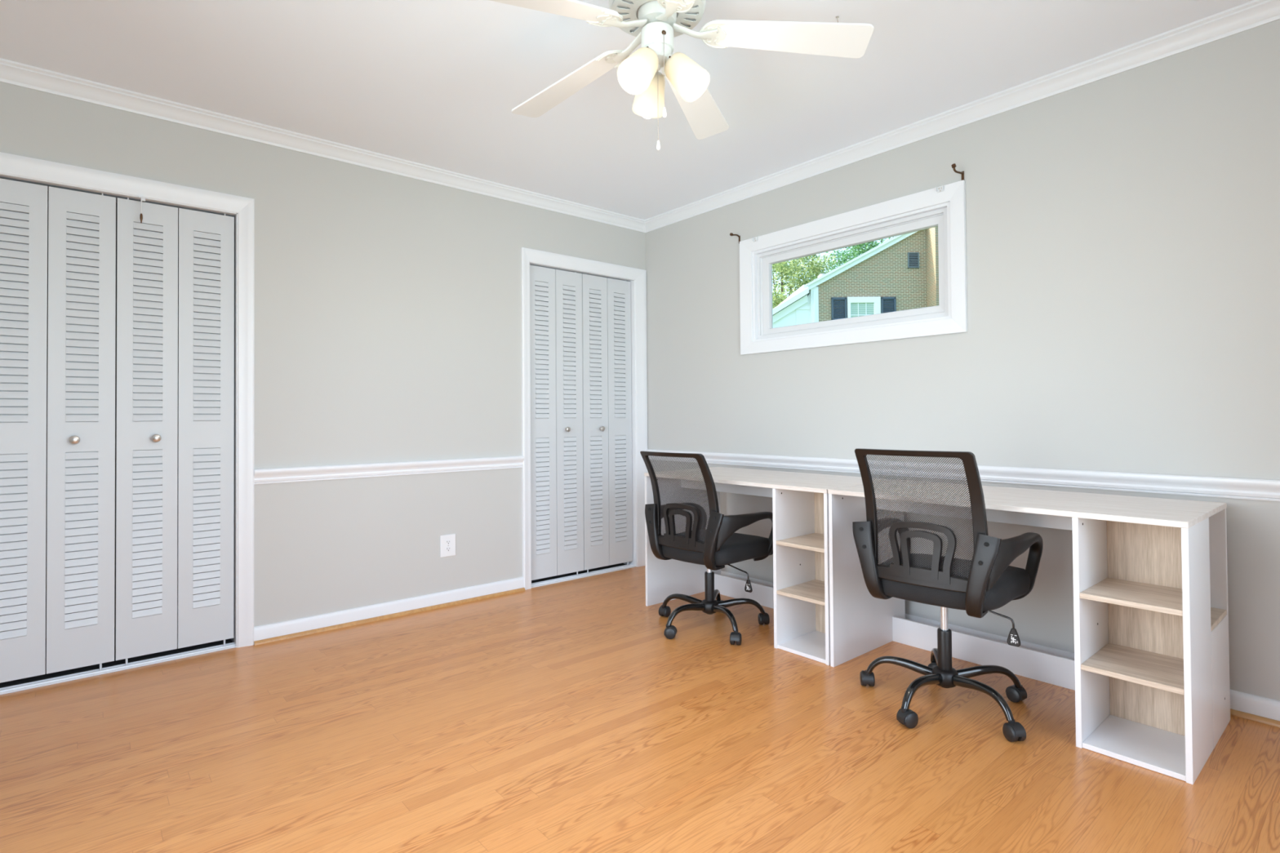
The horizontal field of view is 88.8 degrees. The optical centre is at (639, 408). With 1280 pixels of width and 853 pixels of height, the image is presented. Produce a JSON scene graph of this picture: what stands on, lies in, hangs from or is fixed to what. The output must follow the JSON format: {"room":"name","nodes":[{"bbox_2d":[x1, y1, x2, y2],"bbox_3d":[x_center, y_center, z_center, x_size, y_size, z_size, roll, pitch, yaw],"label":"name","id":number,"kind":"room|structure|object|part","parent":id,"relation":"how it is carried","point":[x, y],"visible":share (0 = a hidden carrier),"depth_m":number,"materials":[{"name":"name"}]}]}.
{"room":"home office","nodes":[
{"label":"home office","id":0,"kind":"room"},
{"bbox_2d":[0,81,645,694],"bbox_3d":[-1.694,-0.060,3.693,4.180,2.540,0.790,0,-1,-40],"label":"wall","id":1,"kind":"structure","parent":0,"point":[388,307],"depth_m":3.39,"materials":[{"name":"grey paint"}]},
{"bbox_2d":[0,177,235,694],"bbox_3d":[-2.213,0.095,2.759,0.870,2.011,0.068,0,-1,-40],"label":"door","id":2,"kind":"structure","parent":1,"relation":"in","point":[175,422],"depth_m":2.74,"materials":[{"name":"white paint"}]},
{"bbox_3d":[-2.467,0.082,2.557,0.212,1.956,0.030,0,-1,-40],"label":"panel","id":3,"kind":"part","parent":2,"relation":"part of","materials":[{"name":"white paint"}]},
{"bbox_3d":[-2.303,0.128,2.659,0.035,0.035,0.033,0,-1,-40],"label":"knob","id":4,"kind":"part","parent":2,"relation":"part of","materials":[{"name":"silver metal"}]},
{"bbox_3d":[-2.303,0.083,2.696,0.212,1.956,0.030,0,-1,-40],"label":"panel","id":5,"kind":"part","parent":2,"relation":"part of","materials":[{"name":"white paint"}]},
{"bbox_3d":[-2.138,0.083,2.836,0.212,1.956,0.030,0,-1,-40],"label":"panel","id":6,"kind":"part","parent":2,"relation":"part of","materials":[{"name":"white paint"}]},
{"bbox_3d":[-2.099,0.129,2.833,0.035,0.035,0.033,0,-1,-40],"label":"knob","id":7,"kind":"part","parent":2,"relation":"part of","materials":[{"name":"silver metal"}]},
{"bbox_3d":[-1.975,0.084,2.975,0.212,1.956,0.030,0,-1,-40],"label":"panel","id":8,"kind":"part","parent":2,"relation":"part of","materials":[{"name":"white paint"}]},
{"bbox_2d":[0,151,254,648],"bbox_3d":[-2.239,0.057,2.789,1.006,2.088,0.158,0,-1,-40],"label":"trim","id":9,"kind":"structure","parent":1,"relation":"attached to","point":[12,166],"depth_m":3.02,"materials":[{"name":"white paint"}]},
{"bbox_2d":[137,195,145,222],"bbox_3d":[-2.135,-0.849,2.798,0.024,0.116,0.023,0,-1,-40],"label":"hook","id":10,"kind":"object","parent":1,"relation":"hanging from","point":[142,198],"visible":1,"depth_m":2.79,"materials":[{"name":"white plastic"}]},
{"bbox_3d":[-2.133,-0.867,2.793,0.005,0.074,0.006,0,-1,-18],"label":"rod","id":11,"kind":"part","parent":10,"relation":"part of","materials":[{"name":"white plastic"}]},
{"bbox_3d":[-2.137,-0.898,2.801,0.024,0.018,0.016,0,-1,-40],"label":"plate","id":12,"kind":"part","parent":10,"relation":"part of","materials":[{"name":"white plastic"}]},
{"bbox_2d":[253,455,524,484],"bbox_3d":[-1.259,0.323,3.519,1.434,0.072,0.026,0,-1,-40],"label":"trim","id":13,"kind":"structure","parent":1,"relation":"attached to","point":[291,474],"depth_m":3.42,"materials":[{"name":"white paint"}]},
{"bbox_2d":[253,577,524,640],"bbox_3d":[-1.811,1.062,3.043,2.887,0.079,0.014,0,-1,-40],"label":"baseboard","id":14,"kind":"structure","parent":1,"relation":"attached to","point":[284,628],"depth_m":3.42,"materials":[{"name":"white paint"}]},
{"bbox_2d":[253,587,525,645],"bbox_3d":[-1.800,1.093,3.030,2.887,0.017,0.016,0,-1,-40],"label":"trim","id":15,"kind":"structure","parent":1,"relation":"attached to","point":[497,594],"depth_m":3.41,"materials":[{"name":"brown wood"}]},
{"bbox_2d":[440,533,455,557],"bbox_3d":[-1.080,0.772,3.674,0.090,0.122,0.008,0,-1,-40],"label":"outlet","id":16,"kind":"object","parent":1,"relation":"attached to","point":[447,542],"visible":1,"depth_m":3.67,"materials":[{"name":"white plastic"}]},
{"bbox_2d":[445,539,451,544],"bbox_3d":[-1.078,0.752,3.672,0.033,0.025,0.002,0,-1,-40],"label":"receptacle","id":17,"kind":"object","parent":16,"relation":"attached to","point":[447,541],"depth_m":3.67,"materials":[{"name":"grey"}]},
{"bbox_2d":[445,546,451,551],"bbox_3d":[-1.078,0.791,3.672,0.033,0.025,0.002,0,-1,-40],"label":"receptacle","id":18,"kind":"object","parent":16,"relation":"attached to","point":[447,548],"depth_m":3.67,"materials":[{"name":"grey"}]},
{"bbox_2d":[529,265,635,587],"bbox_3d":[-0.376,0.100,4.332,0.849,2.018,0.068,0,-1,-40],"label":"door","id":19,"kind":"structure","parent":1,"relation":"in","point":[581,493],"depth_m":4.31,"materials":[{"name":"white paint"}]},
{"bbox_3d":[-0.624,0.086,4.135,0.206,1.968,0.030,0,-1,-40],"label":"panel","id":20,"kind":"part","parent":19,"relation":"part of","materials":[{"name":"white paint"}]},
{"bbox_3d":[-0.469,0.136,4.230,0.035,0.035,0.033,0,-1,-40],"label":"knob","id":21,"kind":"part","parent":19,"relation":"part of","materials":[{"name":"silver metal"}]},
{"bbox_3d":[-0.464,0.086,4.271,0.206,1.968,0.030,0,-1,-40],"label":"panel","id":22,"kind":"part","parent":19,"relation":"part of","materials":[{"name":"white paint"}]},
{"bbox_3d":[-0.304,0.087,4.408,0.206,1.968,0.030,0,-1,-40],"label":"panel","id":23,"kind":"part","parent":19,"relation":"part of","materials":[{"name":"white paint"}]},
{"bbox_3d":[-0.255,0.137,4.411,0.035,0.035,0.033,0,-1,-40],"label":"knob","id":24,"kind":"part","parent":19,"relation":"part of","materials":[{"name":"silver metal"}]},
{"bbox_3d":[-0.144,0.088,4.544,0.206,1.968,0.030,0,-1,-40],"label":"panel","id":25,"kind":"part","parent":19,"relation":"part of","materials":[{"name":"white paint"}]},
{"bbox_2d":[520,247,648,590],"bbox_3d":[-0.379,0.062,4.371,1.008,2.095,0.158,0,-1,-40],"label":"trim","id":26,"kind":"structure","parent":1,"relation":"attached to","point":[637,277],"depth_m":4.52,"materials":[{"name":"white paint"}]},
{"bbox_2d":[0,0,1253,219],"bbox_3d":[-0.269,-1.425,2.025,4.180,0.120,5.240,0,-1,-40],"label":"ceiling","id":27,"kind":"structure","parent":0,"point":[436,83],"depth_m":2.61,"materials":[{"name":"white paint"}]},
{"bbox_2d":[489,0,873,151],"bbox_3d":[0.022,-1.083,2.034,1.236,0.567,1.240,0,-1,-40],"label":"ceiling fan","id":28,"kind":"object","parent":27,"relation":"hanging from","point":[655,24],"visible":1,"depth_m":2.00,"materials":[{"name":"white plastic"}]},
{"bbox_3d":[-0.284,-1.134,1.826,0.494,0.077,0.134,0,-1,-33],"label":"blade","id":29,"kind":"part","parent":28,"relation":"part of","materials":[{"name":"white wood"}]},
{"bbox_3d":[-0.246,-1.128,2.290,0.494,0.077,0.134,-1,-1,39],"label":"blade","id":30,"kind":"part","parent":28,"relation":"part of","materials":[{"name":"white wood"}]},
{"bbox_3d":[-0.002,-1.012,1.952,0.102,0.114,0.063,0,-1,-40],"label":"bulb","id":31,"kind":"part","parent":28,"relation":"part of","materials":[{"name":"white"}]},
{"bbox_3d":[0.000,-1.016,1.953,0.140,0.145,0.104,0,-1,-40],"label":"lamp shade","id":32,"kind":"part","parent":28,"relation":"part of","materials":[{"name":"white glass"}]},
{"bbox_3d":[0.028,-1.014,2.120,0.104,0.145,0.140,0,-1,-3],"label":"lamp shade","id":33,"kind":"part","parent":28,"relation":"part of","materials":[{"name":"white glass"}]},
{"bbox_3d":[0.054,-1.240,2.033,0.286,0.006,0.286,0,-1,-40],"label":"motor plate","id":34,"kind":"part","parent":28,"relation":"part of","materials":[{"name":"white metal"}]},
{"bbox_3d":[0.056,-0.942,2.029,0.003,0.221,0.003,0,-1,-40],"label":"pull chain","id":35,"kind":"part","parent":28,"relation":"part of","materials":[{"name":"silver metal"}]},
{"bbox_3d":[0.073,-1.028,1.982,0.003,0.231,0.003,0,-1,-40],"label":"pull chain","id":36,"kind":"part","parent":28,"relation":"part of","materials":[{"name":"silver metal"}]},
{"bbox_3d":[0.146,-1.016,2.003,0.140,0.145,0.104,-1,-1,31],"label":"lamp shade","id":37,"kind":"part","parent":28,"relation":"part of","materials":[{"name":"white glass"}]},
{"bbox_3d":[0.146,-1.140,1.646,0.134,0.077,0.494,0,-1,-15],"label":"blade","id":38,"kind":"part","parent":28,"relation":"part of","materials":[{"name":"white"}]},
{"bbox_3d":[0.146,-1.012,1.994,0.101,0.114,0.063,-1,-1,5],"label":"bulb","id":39,"kind":"part","parent":28,"relation":"part of","materials":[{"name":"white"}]},
{"bbox_3d":[0.208,-1.130,2.397,0.134,0.077,0.494,-1,-1,21],"label":"blade","id":40,"kind":"part","parent":28,"relation":"part of","materials":[{"name":"white wood"}]},
{"bbox_3d":[0.450,-1.137,1.999,0.494,0.077,0.134,0,-1,3],"label":"blade","id":41,"kind":"part","parent":28,"relation":"part of","materials":[{"name":"white wood"}]},
{"bbox_2d":[0,565,1279,852],"bbox_3d":[-0.036,1.120,1.738,3.900,0.100,4.300,0,-1,-40],"label":"floor","id":42,"kind":"structure","parent":0,"point":[563,717],"depth_m":2.02,"materials":[{"name":"brown wood"}]},
{"bbox_2d":[640,451,773,645],"bbox_3d":[0.335,0.648,3.272,0.579,0.880,0.621,-1,-1,43],"label":"office chair","id":43,"kind":"object","parent":42,"relation":"on","point":[717,546],"visible":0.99,"depth_m":3.12,"materials":[{"name":"black plastic"}]},
{"bbox_3d":[0.202,0.619,3.433,0.129,0.282,0.487,-1,-1,36],"label":"armrest","id":44,"kind":"part","parent":43,"relation":"part of","materials":[{"name":"black plastic"}]},
{"bbox_3d":[0.173,0.435,3.105,0.152,0.455,0.410,0,-1,-44],"label":"frame","id":45,"kind":"part","parent":43,"relation":"part of","materials":[{"name":"black plastic"}]},
{"bbox_3d":[0.220,0.996,3.352,0.248,0.081,0.029,-1,-1,34],"label":"leg","id":46,"kind":"part","parent":43,"relation":"part of","materials":[{"name":"black paint"}]},
{"bbox_3d":[0.226,0.993,3.170,0.248,0.081,0.029,0,-1,-38],"label":"leg","id":47,"kind":"part","parent":43,"relation":"part of","materials":[{"name":"black paint"}]},
{"bbox_3d":[0.384,0.702,3.306,0.496,0.111,0.472,0,-1,-44],"label":"seat","id":48,"kind":"part","parent":43,"relation":"part of","materials":[{"name":"black fabric"}]},
{"bbox_3d":[0.392,0.995,3.414,0.029,0.081,0.248,-1,-1,16],"label":"leg","id":49,"kind":"part","parent":43,"relation":"part of","materials":[{"name":"black paint"}]},
{"bbox_3d":[0.402,0.991,3.119,0.029,0.081,0.248,0,-1,-20],"label":"leg","id":50,"kind":"part","parent":43,"relation":"part of","materials":[{"name":"black paint"}]},
{"bbox_3d":[0.506,0.612,3.123,0.487,0.282,0.129,0,-1,-35],"label":"armrest","id":51,"kind":"part","parent":43,"relation":"part of","materials":[{"name":"black plastic"}]},
{"bbox_3d":[0.455,0.789,3.197,0.008,0.072,0.193,0,-1,-43],"label":"lever","id":52,"kind":"part","parent":43,"relation":"part of","materials":[{"name":"black paint"}]},
{"bbox_3d":[0.504,0.993,3.270,0.248,0.081,0.029,0,-1,-2],"label":"leg","id":53,"kind":"part","parent":43,"relation":"part of","materials":[{"name":"black paint"}]},
{"bbox_2d":[644,466,898,665],"bbox_3d":[0.635,0.719,3.379,0.603,0.738,1.174,0,-1,-40],"label":"desk","id":54,"kind":"object","parent":42,"relation":"on","point":[798,597],"visible":0.52,"depth_m":3.09,"materials":[{"name":"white wood"}]},
{"bbox_3d":[0.262,0.737,3.820,0.598,0.720,0.017,0,-1,-40],"label":"panel","id":55,"kind":"part","parent":54,"relation":"part of","materials":[{"name":"white laminate"}]},
{"bbox_3d":[0.836,0.723,3.144,0.598,0.720,0.017,0,-1,-40],"label":"panel","id":56,"kind":"part","parent":54,"relation":"part of","materials":[{"name":"white laminate"}]},
{"bbox_2d":[776,533,824,552],"bbox_3d":[0.808,0.604,2.946,0.295,0.016,0.253,0,-1,-40],"label":"shelf","id":57,"kind":"object","parent":54,"relation":"attached to","point":[808,541],"depth_m":2.94,"materials":[{"name":"brown wood"}]},
{"bbox_2d":[776,579,825,605],"bbox_3d":[0.810,0.827,2.943,0.295,0.016,0.253,0,-1,-40],"label":"shelf","id":58,"kind":"object","parent":54,"relation":"attached to","point":[812,591],"depth_m":2.94,"materials":[{"name":"brown wood"}]},
{"bbox_3d":[0.896,0.718,2.842,0.297,0.720,0.016,0,-1,-40],"label":"panel","id":59,"kind":"part","parent":54,"relation":"part of","materials":[{"name":"white laminate"}]},
{"bbox_2d":[852,448,1043,742],"bbox_3d":[1.087,0.605,2.374,0.593,0.930,0.622,-1,-1,41],"label":"office chair","id":60,"kind":"object","parent":42,"relation":"on","point":[986,583],"visible":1,"depth_m":2.22,"materials":[{"name":"black plastic"}]},
{"bbox_3d":[0.954,0.550,2.531,0.129,0.282,0.487,-1,-1,35],"label":"armrest","id":61,"kind":"part","parent":60,"relation":"part of","materials":[{"name":"black plastic"}]},
{"bbox_3d":[0.976,0.977,2.451,0.248,0.081,0.029,-1,-1,34],"label":"leg","id":62,"kind":"part","parent":60,"relation":"part of","materials":[{"name":"black paint"}]},
{"bbox_3d":[0.931,0.366,2.202,0.410,0.455,0.152,-1,-1,45],"label":"frame","id":63,"kind":"part","parent":60,"relation":"part of","materials":[{"name":"black plastic"}]},
{"bbox_3d":[0.982,0.975,2.269,0.248,0.081,0.029,0,-1,-38],"label":"leg","id":64,"kind":"part","parent":60,"relation":"part of","materials":[{"name":"black paint"}]},
{"bbox_3d":[1.148,0.977,2.513,0.029,0.081,0.248,-1,-1,16],"label":"leg","id":65,"kind":"part","parent":60,"relation":"part of","materials":[{"name":"black paint"}]},
{"bbox_3d":[1.138,0.633,2.406,0.472,0.111,0.496,-1,-1,45],"label":"seat","id":66,"kind":"part","parent":60,"relation":"part of","materials":[{"name":"black fabric"}]},
{"bbox_3d":[1.157,0.973,2.219,0.029,0.081,0.248,0,-1,-20],"label":"leg","id":67,"kind":"part","parent":60,"relation":"part of","materials":[{"name":"black paint"}]},
{"bbox_3d":[1.260,0.974,2.369,0.248,0.081,0.029,0,-1,-2],"label":"leg","id":68,"kind":"part","parent":60,"relation":"part of","materials":[{"name":"black paint"}]},
{"bbox_3d":[1.212,0.720,2.299,0.008,0.072,0.193,0,-1,-44],"label":"lever","id":69,"kind":"part","parent":60,"relation":"part of","materials":[{"name":"black paint"}]},
{"bbox_3d":[1.264,0.543,2.225,0.487,0.282,0.129,0,-1,-36],"label":"armrest","id":70,"kind":"part","parent":60,"relation":"part of","materials":[{"name":"black plastic"}]},
{"bbox_2d":[827,480,1230,784],"bbox_3d":[1.400,0.700,2.481,0.603,0.738,1.174,0,-1,-40],"label":"desk","id":71,"kind":"object","parent":42,"relation":"on","point":[1148,673],"visible":0.96,"depth_m":2.15,"materials":[{"name":"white wood"}]},
{"bbox_3d":[1.026,0.718,2.921,0.598,0.720,0.017,0,-1,-40],"label":"panel","id":72,"kind":"part","parent":71,"relation":"part of","materials":[{"name":"white laminate"}]},
{"bbox_3d":[1.601,0.704,2.245,0.598,0.720,0.017,0,-1,-40],"label":"panel","id":73,"kind":"part","parent":71,"relation":"part of","materials":[{"name":"white laminate"}]},
{"bbox_2d":[1079,577,1182,616],"bbox_3d":[1.573,0.586,2.048,0.295,0.016,0.253,0,-1,-40],"label":"shelf","id":74,"kind":"object","parent":71,"relation":"attached to","point":[1149,594],"depth_m":2.04,"materials":[{"name":"brown wood"}]},
{"bbox_2d":[1080,643,1184,695],"bbox_3d":[1.575,0.809,2.045,0.295,0.016,0.253,0,-1,-40],"label":"shelf","id":75,"kind":"object","parent":71,"relation":"attached to","point":[1149,666],"depth_m":2.04,"materials":[{"name":"brown wood"}]},
{"bbox_3d":[1.660,0.700,1.943,0.297,0.720,0.016,0,-1,-40],"label":"panel","id":76,"kind":"part","parent":71,"relation":"part of","materials":[{"name":"white laminate"}]},
{"bbox_2d":[1210,607,1226,631],"bbox_3d":[1.806,0.694,2.234,0.268,0.016,0.267,0,-1,-40],"label":"shelf","id":77,"kind":"object","parent":71,"relation":"attached to","point":[1218,615],"depth_m":2.16,"materials":[{"name":"brown wood"}]},
{"bbox_3d":[1.915,0.703,2.326,0.016,0.720,0.269,0,-1,-40],"label":"panel","id":78,"kind":"part","parent":71,"relation":"part of","materials":[{"name":"white laminate"}]},
{"bbox_3d":[1.885,0.880,2.130,0.282,0.360,0.017,0,-1,-40],"label":"panel","id":79,"kind":"part","parent":71,"relation":"part of","materials":[{"name":"white laminate"}]},
{"bbox_2d":[644,19,1279,701],"bbox_3d":[1.539,-0.095,3.010,0.140,2.540,4.440,0,-1,-40],"label":"wall","id":80,"kind":"structure","parent":0,"point":[1122,229],"depth_m":2.67,"materials":[{"name":"grey paint"}]},
{"bbox_2d":[0,0,1279,232],"bbox_3d":[-0.055,-1.333,1.772,3.900,0.074,4.300,0,-1,-40],"label":"trim","id":81,"kind":"structure","parent":80,"relation":"attached to","point":[1255,13],"depth_m":2.97,"materials":[{"name":"white paint"}]},
{"bbox_2d":[729,232,740,243],"bbox_3d":[0.579,-1.036,3.977,0.080,0.053,0.018,0,-1,-40],"label":"curtain bracket","id":82,"kind":"object","parent":80,"relation":"attached to","point":[731,233],"visible":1,"depth_m":3.98,"materials":[{"name":"brown metal"}]},
{"bbox_3d":[0.579,-1.054,3.977,0.080,0.018,0.018,0,-1,-40],"label":"arm","id":83,"kind":"part","parent":82,"relation":"part of","materials":[{"name":"brown metal"}]},
{"bbox_2d":[739,180,967,355],"bbox_3d":[1.095,-0.681,3.512,0.150,0.691,1.332,0,-1,-40],"label":"window","id":84,"kind":"structure","parent":80,"relation":"in","point":[945,210],"depth_m":3.38,"materials":[{"name":"white paint"}]},
{"bbox_2d":[751,236,757,242],"bbox_3d":[0.681,-1.002,3.872,0.016,0.024,0.032,0,-1,-40],"label":"clip","id":85,"kind":"object","parent":84,"relation":"attached to","point":[755,239],"visible":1,"depth_m":3.88,"materials":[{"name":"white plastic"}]},
{"bbox_3d":[1.112,-0.677,3.516,0.098,0.515,1.145,0,-1,-40],"label":"frame","id":86,"kind":"part","parent":84,"relation":"part of","materials":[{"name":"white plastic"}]},
{"bbox_3d":[1.098,-0.679,3.510,0.032,0.458,1.086,0,-1,-40],"label":"sash","id":87,"kind":"part","parent":84,"relation":"part of","materials":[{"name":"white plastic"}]},
{"bbox_2d":[935,185,943,192],"bbox_3d":[1.393,-1.019,3.035,0.016,0.024,0.032,0,-1,-40],"label":"clip","id":88,"kind":"object","parent":84,"relation":"attached to","point":[939,189],"visible":1,"depth_m":3.04,"materials":[{"name":"white plastic"}]},
{"bbox_2d":[951,163,964,180],"bbox_3d":[1.439,-1.067,2.958,0.088,0.065,0.020,0,-1,-39],"label":"curtain bracket","id":89,"kind":"object","parent":80,"relation":"attached to","point":[953,166],"visible":1,"depth_m":2.95,"materials":[{"name":"brown metal"}]},
{"bbox_3d":[1.438,-1.082,2.959,0.088,0.036,0.020,0,-1,-39],"label":"arm","id":90,"kind":"part","parent":89,"relation":"part of","materials":[{"name":"brown metal"}]},
{"bbox_2d":[645,448,1279,501],"bbox_3d":[1.433,0.292,3.005,0.026,0.072,4.300,0,-1,-40],"label":"trim","id":91,"kind":"structure","parent":80,"relation":"attached to","point":[1258,489],"depth_m":2.65,"materials":[{"name":"white paint"}]},
{"bbox_2d":[720,570,1279,720],"bbox_3d":[1.444,1.036,2.998,0.014,0.079,4.300,0,-1,-40],"label":"baseboard","id":92,"kind":"structure","parent":80,"relation":"attached to","point":[1257,705],"depth_m":2.65,"materials":[{"name":"white paint"}]},
{"bbox_2d":[1230,708,1279,728],"bbox_3d":[1.432,1.067,2.987,0.016,0.017,4.300,0,-1,-40],"label":"trim","id":93,"kind":"structure","parent":80,"relation":"attached to","point":[1263,720],"depth_m":2.21,"materials":[{"name":"brown wood"}]},
{"label":"outside","id":94,"kind":"structure","parent":0,"visible":0},
{"bbox_3d":[2.624,2.784,36.336,95.000,0.100,95.000,0,-1,-40],"label":"ground","id":95,"kind":"structure","parent":94,"visible":0},
{"bbox_2d":[772,253,836,309],"bbox_3d":[10.289,-4.909,47.042,10.873,15.511,10.790,0,-1,-40],"label":"leafy tree","id":96,"kind":"object","parent":95,"relation":"on","point":[782,268],"visible":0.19,"depth_m":44.17,"materials":[{"name":"green plant"}]},
{"bbox_2d":[816,236,893,275],"bbox_3d":[18.621,-6.283,50.029,9.943,18.198,10.521,0,-1,-11],"label":"leafy tree","id":97,"kind":"object","parent":95,"relation":"on","point":[855,253],"visible":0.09,"depth_m":49.52,"materials":[{"name":"green plant"}]},
{"bbox_2d":[772,226,938,328],"bbox_3d":[8.926,-3.156,26.281,16.300,11.400,5.970,0,-1,0],"label":"house","id":98,"kind":"structure","parent":95,"relation":"on","point":[900,273],"depth_m":24.06,"materials":[{"name":"brick"}]},
{"bbox_2d":[831,297,847,319],"bbox_3d":[7.325,-3.256,24.017,0.560,1.660,0.060,0,-1,0],"label":"shutter","id":99,"kind":"object","parent":98,"relation":"hanging from","point":[838,304],"depth_m":24.03,"materials":[{"name":"blue paint"}]},
{"bbox_3d":[8.176,-3.182,24.021,0.860,1.400,0.010,0,-1,0],"label":"pane","id":100,"kind":"part","parent":98,"relation":"part of","materials":[{"name":"clear glass"}]},
{"bbox_2d":[880,297,896,313],"bbox_3d":[9.145,-3.270,24.017,0.540,1.660,0.060,0,-1,0],"label":"shutter","id":101,"kind":"object","parent":98,"relation":"hanging from","point":[888,304],"depth_m":24.01,"materials":[{"name":"blue paint"}]},
{"bbox_2d":[907,252,919,268],"bbox_3d":[10.073,-5.457,24.053,0.410,0.580,0.050,0,-1,0],"label":"gable vent","id":102,"kind":"object","parent":98,"relation":"attached to","point":[913,257],"depth_m":24.04,"materials":[{"name":"grey paint"}]}
]}

